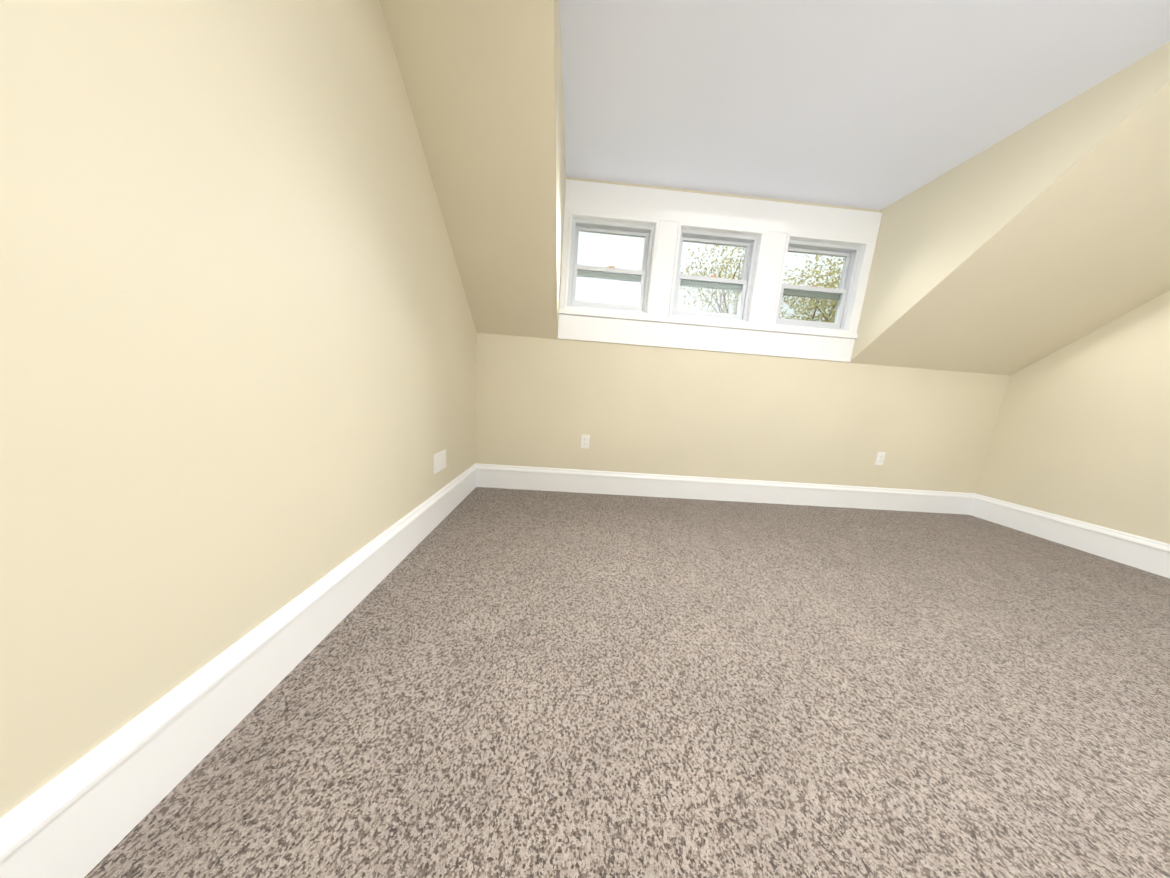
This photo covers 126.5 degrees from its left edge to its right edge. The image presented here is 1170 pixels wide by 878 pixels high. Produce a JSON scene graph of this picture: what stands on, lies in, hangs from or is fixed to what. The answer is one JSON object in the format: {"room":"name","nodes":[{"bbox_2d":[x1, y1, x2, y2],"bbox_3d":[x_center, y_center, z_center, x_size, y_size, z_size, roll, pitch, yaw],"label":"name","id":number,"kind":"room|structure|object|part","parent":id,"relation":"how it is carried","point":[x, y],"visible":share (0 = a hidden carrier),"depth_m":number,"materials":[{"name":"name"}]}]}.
{"room":"empty attic room","nodes":[
{"label":"empty attic room","id":0,"kind":"room"},
{"bbox_2d":[0,0,476,817],"bbox_3d":[-0.824,-0.448,0.415,0.120,2.331,3.727,4,9,-3],"label":"wall","id":1,"kind":"structure","parent":0,"point":[238,336],"depth_m":0.59,"materials":[{"name":"beige paint"}]},
{"bbox_2d":[0,463,479,877],"bbox_3d":[-0.830,0.606,0.596,0.020,0.196,3.660,4,9,-3],"label":"baseboard","id":2,"kind":"structure","parent":1,"relation":"attached to","point":[82,817],"depth_m":0.60,"materials":[{"name":"white paint"}]},
{"bbox_2d":[433,449,445,474],"bbox_3d":[-0.860,0.134,1.749,0.007,0.115,0.165,4,9,-3],"label":"cover plate","id":3,"kind":"object","parent":1,"relation":"attached to","point":[439,461],"visible":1,"depth_m":1.74,"materials":[{"name":"white plastic"}]},
{"bbox_2d":[380,0,565,338],"bbox_3d":[-0.454,-1.279,1.564,0.616,1.202,1.368,4,9,-3],"label":"sloped ceiling","id":4,"kind":"structure","parent":0,"point":[479,78],"depth_m":1.33,"materials":[{"name":"beige paint"}]},
{"bbox_2d":[84,487,1169,877],"bbox_3d":[1.327,0.918,0.723,4.374,0.150,3.727,4,9,-3],"label":"floor","id":5,"kind":"structure","parent":0,"point":[494,683],"depth_m":0.81,"materials":[{"name":"carpet"}]},
{"bbox_2d":[475,177,1009,492],"bbox_3d":[1.348,-0.624,2.415,4.374,2.331,0.120,4,9,-3],"label":"wall","id":6,"kind":"structure","parent":0,"point":[548,403],"depth_m":2.42,"materials":[{"name":"beige paint"}]},
{"bbox_2d":[580,435,589,448],"bbox_3d":[0.000,0.022,2.411,0.070,0.114,0.008,4,9,-3],"label":"outlet","id":7,"kind":"object","parent":6,"relation":"attached to","point":[585,441],"visible":1,"depth_m":2.41,"materials":[{"name":"white plastic"}]},
{"bbox_2d":[564,211,658,315],"bbox_3d":[0.190,-1.296,2.241,0.651,0.665,0.128,4,9,-3],"label":"window","id":8,"kind":"structure","parent":6,"relation":"in","point":[646,229],"depth_m":2.23,"materials":[{"name":"white paint"}]},
{"bbox_2d":[576,278,638,305],"bbox_3d":[0.177,-1.154,2.324,0.557,0.264,0.001,4,9,-3],"label":"screen","id":9,"kind":"object","parent":8,"relation":"attached to","point":[607,290],"depth_m":2.32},
{"bbox_3d":[0.189,-1.304,2.262,0.513,0.518,0.040,4,9,-3],"label":"glass","id":10,"kind":"part","parent":8,"relation":"part of","materials":[{"name":"clear glass"}]},
{"bbox_2d":[559,308,857,338],"bbox_3d":[0.975,-0.888,2.279,2.353,0.036,0.034,4,9,-3],"label":"window sill","id":11,"kind":"structure","parent":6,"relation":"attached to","point":[704,323],"depth_m":2.26,"materials":[{"name":"white paint"}]},
{"bbox_2d":[668,222,764,324],"bbox_3d":[0.984,-1.244,2.278,0.650,0.665,0.128,4,9,-3],"label":"window","id":12,"kind":"structure","parent":6,"relation":"in","point":[751,241],"depth_m":2.27,"materials":[{"name":"white paint"}]},
{"bbox_2d":[679,287,738,312],"bbox_3d":[0.971,-1.103,2.361,0.556,0.264,0.001,4,9,-3],"label":"screen","id":13,"kind":"object","parent":12,"relation":"attached to","point":[711,299],"depth_m":2.36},
{"bbox_3d":[0.983,-1.252,2.299,0.512,0.518,0.040,4,9,-3],"label":"glass","id":14,"kind":"part","parent":12,"relation":"part of","materials":[{"name":"clear glass"}]},
{"bbox_2d":[558,179,881,361],"bbox_3d":[1.000,-1.227,2.231,2.351,1.080,0.018,4,9,-3],"label":"window frame","id":15,"kind":"structure","parent":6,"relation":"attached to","point":[775,221],"depth_m":2.20,"materials":[{"name":"white paint"}]},
{"bbox_2d":[480,464,975,514],"bbox_3d":[1.274,0.439,2.521,4.373,0.196,0.021,4,9,-3],"label":"baseboard","id":16,"kind":"structure","parent":6,"relation":"attached to","point":[491,475],"depth_m":2.51,"materials":[{"name":"white paint"}]},
{"bbox_2d":[772,233,869,332],"bbox_3d":[1.796,-1.191,2.316,0.639,0.665,0.128,4,9,-3],"label":"window","id":17,"kind":"structure","parent":6,"relation":"in","point":[854,254],"depth_m":2.31,"materials":[{"name":"white paint"}]},
{"bbox_2d":[779,296,837,322],"bbox_3d":[1.783,-1.050,2.399,0.545,0.264,0.001,4,9,-3],"label":"screen","id":18,"kind":"object","parent":17,"relation":"attached to","point":[810,308],"depth_m":2.40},
{"bbox_3d":[1.796,-1.199,2.337,0.501,0.518,0.040,4,9,-3],"label":"glass","id":19,"kind":"part","parent":17,"relation":"part of","materials":[{"name":"clear glass"}]},
{"bbox_2d":[875,452,884,464],"bbox_3d":[2.532,0.170,2.527,0.070,0.114,0.008,4,9,-3],"label":"outlet","id":20,"kind":"object","parent":6,"relation":"attached to","point":[880,457],"visible":1,"depth_m":2.52,"materials":[{"name":"white plastic"}]},
{"bbox_2d":[560,0,1169,209],"bbox_3d":[1.504,-1.508,0.319,4.374,0.120,3.727,4,9,-3],"label":"ceiling","id":21,"kind":"structure","parent":0,"point":[875,104],"depth_m":1.37,"materials":[{"name":"white paint"}]},
{"bbox_2d":[849,80,1169,375],"bbox_3d":[2.898,-1.062,1.721,1.404,1.201,1.368,4,9,-3],"label":"wall","id":22,"kind":"structure","parent":0,"point":[1078,249],"depth_m":1.74,"materials":[{"name":"beige paint"}]},
{"bbox_2d":[851,42,1169,359],"bbox_3d":[2.195,-1.056,1.657,0.001,1.110,1.290,4,9,-3],"label":"wall","id":23,"kind":"structure","parent":0,"point":[932,234],"depth_m":1.65,"materials":[{"name":"beige paint"}]},
{"bbox_2d":[975,290,1169,543],"bbox_3d":[3.656,-0.157,0.625,0.120,2.331,3.727,4,9,-3],"label":"wall","id":24,"kind":"structure","parent":0,"point":[1081,431],"depth_m":2.03,"materials":[{"name":"beige paint"}]},
{"bbox_2d":[971,494,1169,578],"bbox_3d":[3.466,0.688,1.979,0.020,0.196,1.266,4,9,-3],"label":"baseboard","id":25,"kind":"structure","parent":24,"relation":"attached to","point":[1149,555],"depth_m":2.05,"materials":[{"name":"white paint"}]},
{"label":"outside","id":26,"kind":"structure","parent":0,"visible":0},
{"label":"ground","id":27,"kind":"structure","parent":26,"visible":0},
{"bbox_2d":[679,244,843,322],"bbox_3d":[5.898,-1.028,10.318,8.989,12.387,8.682,4,9,-3],"label":"trees","id":28,"kind":"object","parent":27,"relation":"on","point":[803,281],"depth_m":8.73,"materials":[{"name":"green plant"}]}
]}

